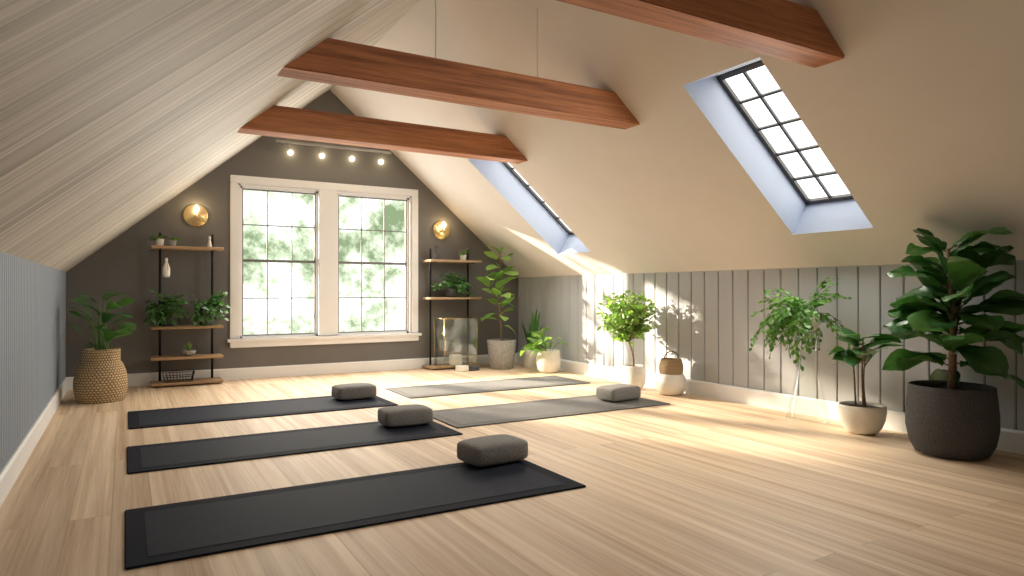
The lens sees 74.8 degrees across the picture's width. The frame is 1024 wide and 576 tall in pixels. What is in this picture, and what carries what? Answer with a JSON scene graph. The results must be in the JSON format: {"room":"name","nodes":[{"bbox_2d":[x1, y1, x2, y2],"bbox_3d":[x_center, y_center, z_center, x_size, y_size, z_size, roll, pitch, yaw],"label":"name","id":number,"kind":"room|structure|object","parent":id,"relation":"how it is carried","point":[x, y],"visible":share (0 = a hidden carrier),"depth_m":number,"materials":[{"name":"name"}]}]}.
{"room":"attic yoga studio","nodes":[
{"label":"attic yoga studio","id":0,"kind":"room"},
{"bbox_2d":[0,251,65,471],"bbox_3d":[-2.134,0.412,2.646,0.012,1.200,9.520,0,0,-30],"label":"wall","id":1,"kind":"structure","parent":0,"point":[32,294],"depth_m":4.07,"materials":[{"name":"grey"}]},
{"bbox_2d":[0,377,67,506],"bbox_3d":[-2.120,0.947,2.652,0.020,0.130,9.520,0,0,-30],"label":"baseboard","id":2,"kind":"structure","parent":1,"relation":"attached to","point":[15,464],"depth_m":4.00,"materials":[{"name":"white wood"}]},
{"bbox_2d":[66,90,517,376],"bbox_3d":[-2.211,-0.683,8.103,5.330,3.440,0.001,0,0,-30],"label":"wall","id":3,"kind":"structure","parent":0,"point":[127,264],"depth_m":7.61,"materials":[{"name":"grey paint"}]},
{"bbox_2d":[183,204,207,226],"bbox_3d":[-3.452,-0.797,7.322,0.250,0.250,0.110,0,0,-30],"label":"sconce","id":4,"kind":"object","parent":3,"relation":"attached to","point":[195,215],"visible":1,"depth_m":7.34,"materials":[{"name":"gold metal"}]},
{"bbox_2d":[67,353,516,389],"bbox_3d":[-2.206,0.972,8.087,5.330,0.130,0.020,0,0,-30],"label":"baseboard","id":5,"kind":"structure","parent":3,"relation":"attached to","point":[136,379],"depth_m":7.91,"materials":[{"name":"white"}]},
{"bbox_2d":[227,175,421,347],"bbox_3d":[-2.211,-0.298,8.130,2.320,1.950,0.190,0,0,-30],"label":"window","id":6,"kind":"structure","parent":3,"relation":"in","point":[326,261],"depth_m":8.07,"materials":[{"name":"white wood"}]},
{"bbox_2d":[276,139,391,163],"bbox_3d":[-2.121,-1.613,8.041,1.380,0.169,0.204,0,0,-30],"label":"track light","id":7,"kind":"object","parent":3,"relation":"attached to","point":[321,154],"visible":1,"depth_m":7.96,"materials":[{"name":"silver metal"}]},
{"bbox_2d":[433,221,449,239],"bbox_3d":[-0.906,-0.760,8.792,0.250,0.250,0.110,0,0,-30],"label":"sconce","id":8,"kind":"object","parent":3,"relation":"attached to","point":[441,229],"visible":1,"depth_m":8.81,"materials":[{"name":"gold metal"}]},
{"bbox_2d":[0,362,1023,575],"bbox_3d":[0.169,1.018,3.973,5.330,0.001,9.520,0,0,-30],"label":"floor","id":9,"kind":"structure","parent":0,"point":[692,485],"depth_m":3.29,"materials":[{"name":"brown wood"}]},
{"bbox_2d":[66,291,135,403],"bbox_3d":[-3.746,0.526,6.125,0.549,1.004,0.542,0,0,-30],"label":"potted plant","id":10,"kind":"object","parent":9,"relation":"on","point":[100,376],"visible":1,"depth_m":6.02,"materials":[{"name":"wicker"}]},
{"bbox_2d":[150,233,223,386],"bbox_3d":[-3.474,0.214,7.167,0.690,1.603,0.280,0,0,-30],"label":"shelf","id":11,"kind":"object","parent":9,"relation":"on","point":[159,358],"visible":0.94,"depth_m":7.11,"materials":[{"name":"brown wood"}]},
{"bbox_2d":[149,234,167,245],"bbox_3d":[-3.691,-0.503,7.000,0.182,0.128,0.158,0,0,-30],"label":"potted plant","id":12,"kind":"object","parent":11,"relation":"in","point":[160,242],"visible":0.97,"depth_m":6.98,"materials":[{"name":"green plant"}]},
{"bbox_2d":[162,249,169,276],"bbox_3d":[-3.597,-0.259,6.972,0.072,0.300,0.072,0,0,-30],"label":"bottle","id":13,"kind":"object","parent":11,"relation":"hanging from","point":[166,268],"visible":1,"depth_m":6.95,"materials":[{"name":"white ceramic"}]},
{"bbox_2d":[144,290,188,326],"bbox_3d":[-3.579,0.209,6.943,0.415,0.383,0.415,0,0,-30],"label":"potted plant","id":14,"kind":"object","parent":11,"relation":"on","point":[167,318],"visible":1,"depth_m":6.90,"materials":[{"name":"green plant"}]},
{"bbox_2d":[168,237,180,245],"bbox_3d":[-3.562,-0.490,7.075,0.123,0.101,0.169,0,0,-30],"label":"potted plant","id":15,"kind":"object","parent":11,"relation":"in","point":[172,242],"visible":0.96,"depth_m":7.05,"materials":[{"name":"green plant"}]},
{"bbox_2d":[162,369,194,382],"bbox_3d":[-3.533,0.933,7.095,0.306,0.106,0.186,0,0,-30],"label":"basket","id":16,"kind":"object","parent":11,"relation":"on","point":[193,371],"visible":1,"depth_m":7.09,"materials":[{"name":"black metal"}]},
{"bbox_2d":[182,343,195,355],"bbox_3d":[-3.446,0.644,7.147,0.140,0.154,0.140,0,0,-30],"label":"succulent","id":17,"kind":"object","parent":11,"relation":"in","point":[188,352],"visible":1,"depth_m":7.12,"materials":[{"name":"green plant"}]},
{"bbox_2d":[207,236,211,246],"bbox_3d":[-3.273,-0.501,7.252,0.048,0.125,0.048,0,0,-30],"label":"figurine","id":18,"kind":"object","parent":11,"relation":"on","point":[209,244],"visible":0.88,"depth_m":7.24,"materials":[{"name":"white ceramic"}]},
{"bbox_2d":[189,290,231,325],"bbox_3d":[-3.220,0.210,7.153,0.403,0.382,0.408,0,0,-30],"label":"potted plant","id":19,"kind":"object","parent":11,"relation":"on","point":[212,307],"visible":1,"depth_m":7.10,"materials":[{"name":"green plant"}]},
{"bbox_2d":[128,396,397,428],"bbox_3d":[-2.078,1.020,5.684,2.050,0.010,0.790,0,0,-30],"label":"yoga mat","id":20,"kind":"object","parent":9,"relation":"on","point":[271,408],"visible":0.82,"depth_m":5.55,"materials":[{"name":"black rubber"}]},
{"bbox_2d":[331,383,376,399],"bbox_3d":[-1.455,0.950,6.176,0.376,0.135,0.261,0,0,-30],"label":"cushion","id":21,"kind":"object","parent":20,"relation":"on","point":[349,391],"visible":1,"depth_m":6.08,"materials":[{"name":"fabric"}]},
{"bbox_2d":[127,421,462,473],"bbox_3d":[-1.397,1.015,4.466,2.030,0.010,0.720,0,0,-30],"label":"yoga mat","id":22,"kind":"object","parent":9,"relation":"on","point":[200,452],"visible":0.82,"depth_m":4.35,"materials":[{"name":"black rubber"}]},
{"bbox_2d":[378,404,432,426],"bbox_3d":[-0.791,0.945,4.966,0.376,0.135,0.261,0,0,-30],"label":"cushion","id":23,"kind":"object","parent":22,"relation":"on","point":[414,414],"visible":1,"depth_m":4.87,"materials":[{"name":"fabric"}]},
{"bbox_2d":[124,459,585,569],"bbox_3d":[-0.687,1.009,3.225,2.040,0.010,0.740,0,0,-30],"label":"yoga mat","id":24,"kind":"object","parent":9,"relation":"on","point":[159,534],"visible":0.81,"depth_m":3.07,"materials":[{"name":"black rubber"}]},
{"bbox_2d":[457,434,527,466],"bbox_3d":[-0.113,0.940,3.891,0.370,0.135,0.251,0,0,-36],"label":"cushion","id":25,"kind":"object","parent":24,"relation":"on","point":[490,450],"visible":1,"depth_m":3.80,"materials":[{"name":"fabric"}]},
{"bbox_2d":[423,248,481,368],"bbox_3d":[-0.777,0.256,8.725,0.720,1.533,0.280,0,0,-30],"label":"shelf","id":26,"kind":"object","parent":9,"relation":"on","point":[430,366],"visible":0.96,"depth_m":8.66,"materials":[{"name":"brown wood"}]},
{"bbox_2d":[433,245,438,258],"bbox_3d":[-0.970,-0.456,8.582,0.072,0.188,0.072,0,0,-30],"label":"bottle","id":27,"kind":"object","parent":26,"relation":"on","point":[436,255],"visible":0.91,"depth_m":8.56,"materials":[{"name":"glass"}]},
{"bbox_2d":[431,271,474,296],"bbox_3d":[-0.750,-0.051,8.630,0.611,0.342,0.323,0,0,-30],"label":"potted plant","id":28,"kind":"object","parent":26,"relation":"in","point":[457,286],"visible":0.99,"depth_m":8.62,"materials":[{"name":"green plant"}]},
{"bbox_2d":[434,317,476,366],"bbox_3d":[-0.727,0.690,8.636,0.466,0.606,0.316,0,0,-30],"label":"lantern","id":29,"kind":"object","parent":26,"relation":"on","point":[454,359],"visible":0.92,"depth_m":8.59,"materials":[{"name":"clear glass"}]},
{"bbox_2d":[457,249,468,259],"bbox_3d":[-0.656,-0.441,8.752,0.140,0.157,0.202,0,0,40],"label":"potted plant","id":30,"kind":"object","parent":26,"relation":"in","point":[462,256],"visible":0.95,"depth_m":8.74,"materials":[{"name":"green plant"}]},
{"bbox_2d":[455,365,468,371],"bbox_3d":[-0.623,1.002,8.354,0.140,0.069,0.100,0,0,-30],"label":"storage box","id":31,"kind":"object","parent":9,"relation":"on","point":[460,368],"visible":1,"depth_m":8.32,"materials":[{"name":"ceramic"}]},
{"bbox_2d":[469,365,479,370],"bbox_3d":[-0.482,1.008,8.441,0.130,0.059,0.090,0,0,-30],"label":"storage box","id":32,"kind":"object","parent":9,"relation":"on","point":[471,367],"visible":0.86,"depth_m":8.40,"materials":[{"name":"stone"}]},
{"bbox_2d":[385,375,589,398],"bbox_3d":[-0.224,1.026,7.043,2.080,0.010,0.710,0,0,-30],"label":"yoga mat","id":33,"kind":"object","parent":9,"relation":"on","point":[435,390],"visible":1,"depth_m":6.95,"materials":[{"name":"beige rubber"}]},
{"bbox_2d":[476,244,518,369],"bbox_3d":[-0.145,0.242,8.582,0.454,1.595,0.575,0,0,41],"label":"plant","id":34,"kind":"object","parent":9,"relation":"on","point":[501,352],"visible":1,"depth_m":8.54,"materials":[{"name":"green plant"}]},
{"bbox_2d":[520,309,541,368],"bbox_3d":[0.238,0.646,8.762,0.246,0.787,0.367,0,0,-30],"label":"snake plant","id":35,"kind":"object","parent":9,"relation":"on","point":[529,362],"visible":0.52,"depth_m":8.66,"materials":[{"name":"green plant"}]},
{"bbox_2d":[520,327,566,372],"bbox_3d":[0.367,0.763,8.222,0.489,0.549,0.639,0,0,-30],"label":"potted plant","id":36,"kind":"object","parent":9,"relation":"on","point":[547,360],"visible":1,"depth_m":8.15,"materials":[{"name":"green plant"}]},
{"bbox_2d":[433,395,669,427],"bbox_3d":[0.318,1.020,5.704,2.080,0.010,0.730,0,0,-30],"label":"yoga mat","id":37,"kind":"object","parent":9,"relation":"on","point":[464,417],"visible":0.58,"depth_m":5.56,"materials":[{"name":"beige rubber"}]},
{"bbox_2d":[596,384,640,401],"bbox_3d":[0.969,0.950,6.098,0.370,0.135,0.250,0,0,-37],"label":"cushion","id":38,"kind":"object","parent":37,"relation":"on","point":[612,392],"visible":1,"depth_m":6.00,"materials":[{"name":"fabric"}]},
{"bbox_2d":[596,290,657,388],"bbox_3d":[1.158,0.524,6.819,0.596,1.014,0.678,0,0,-30],"label":"potted plant","id":39,"kind":"object","parent":9,"relation":"on","point":[628,325],"visible":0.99,"depth_m":6.72,"materials":[{"name":"green plant"}]},
{"bbox_2d":[655,351,686,395],"bbox_3d":[1.538,0.819,6.473,0.300,0.421,0.300,0,0,-30],"label":"basket","id":40,"kind":"object","parent":9,"relation":"on","point":[671,380],"visible":1,"depth_m":6.37,"materials":[{"name":"ceramic"}]},
{"bbox_2d":[749,277,850,370],"bbox_3d":[2.146,0.471,5.049,0.676,1.104,0.537,0,0,-30],"label":"potted plant","id":41,"kind":"object","parent":9,"relation":"on","point":[795,318],"visible":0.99,"depth_m":4.98,"materials":[{"name":"green plant"}]},
{"bbox_2d":[828,328,902,434],"bbox_3d":[2.447,0.656,4.699,0.475,0.732,0.342,0,0,-23],"label":"potted plant","id":42,"kind":"object","parent":9,"relation":"on","point":[863,417],"visible":1,"depth_m":4.65,"materials":[{"name":"green plant"}]},
{"bbox_2d":[881,227,1023,460],"bbox_3d":[2.678,0.314,4.069,0.764,1.408,0.800,0,0,-30],"label":"fiddle-leaf fig plant","id":43,"kind":"object","parent":9,"relation":"on","point":[947,417],"visible":1,"depth_m":4.00,"materials":[{"name":"green plant"}]},
{"bbox_2d":[0,0,1023,277],"bbox_3d":[0.169,-1.292,3.983,5.330,2.260,9.520,0,0,-30],"label":"ceiling","id":44,"kind":"structure","parent":0,"point":[920,118],"depth_m":4.15,"materials":[{"name":"paint"}]},
{"bbox_2d":[237,105,527,163],"bbox_3d":[-1.051,-1.382,6.097,2.736,0.220,0.200,0,0,-30],"label":"beam","id":45,"kind":"structure","parent":44,"relation":"attached to","point":[276,121],"depth_m":5.92,"materials":[{"name":"brown wood"}]},
{"bbox_2d":[277,38,639,129],"bbox_3d":[-0.211,-1.389,4.642,2.736,0.220,0.200,0,0,-30],"label":"beam","id":46,"kind":"structure","parent":44,"relation":"attached to","point":[331,61],"depth_m":4.45,"materials":[{"name":"brown wood"}]},
{"bbox_2d":[435,0,537,76],"bbox_3d":[-0.163,-1.808,4.671,0.807,0.657,0.008,0,0,-30],"label":"rods","id":47,"kind":"object","parent":44,"relation":"hanging from","point":[435,0],"depth_m":4.87,"materials":[{"name":"metal"}]},
{"bbox_2d":[468,159,590,253],"bbox_3d":[0.273,-0.980,7.500,1.389,1.150,0.650,0,0,-30],"label":"skylight","id":48,"kind":"object","parent":44,"relation":"attached to","point":[504,178],"visible":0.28,"depth_m":7.82,"materials":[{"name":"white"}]},
{"bbox_2d":[556,0,844,67],"bbox_3d":[0.649,-1.396,3.152,2.736,0.220,0.200,0,0,-30],"label":"beam","id":49,"kind":"structure","parent":44,"relation":"attached to","point":[787,30],"depth_m":3.39,"materials":[{"name":"brown wood"}]},
{"bbox_2d":[683,57,872,234],"bbox_3d":[1.923,-0.973,4.689,1.343,1.111,0.650,0,0,-30],"label":"skylight","id":50,"kind":"object","parent":44,"relation":"attached to","point":[745,105],"visible":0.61,"depth_m":4.92,"materials":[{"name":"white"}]},
{"bbox_2d":[518,260,1023,430],"bbox_3d":[2.471,0.424,5.304,0.014,1.200,9.520,0,0,-30],"label":"wall","id":51,"kind":"structure","parent":0,"point":[705,318],"depth_m":5.92,"materials":[{"name":"grey"}]},
{"bbox_2d":[517,352,1023,454],"bbox_3d":[2.450,0.954,5.290,0.025,0.140,9.520,0,0,-30],"label":"baseboard","id":52,"kind":"structure","parent":51,"relation":"attached to","point":[1010,440],"depth_m":5.73,"materials":[{"name":"white wood"}]},
{"label":"outside","id":53,"kind":"structure","parent":0,"visible":0},
{"bbox_2d":[243,190,404,334],"bbox_3d":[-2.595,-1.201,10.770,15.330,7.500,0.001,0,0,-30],"label":"window panes","id":54,"kind":"structure","parent":53,"point":[254,202],"depth_m":10.45,"materials":[{"name":"clear glass"}]}
]}

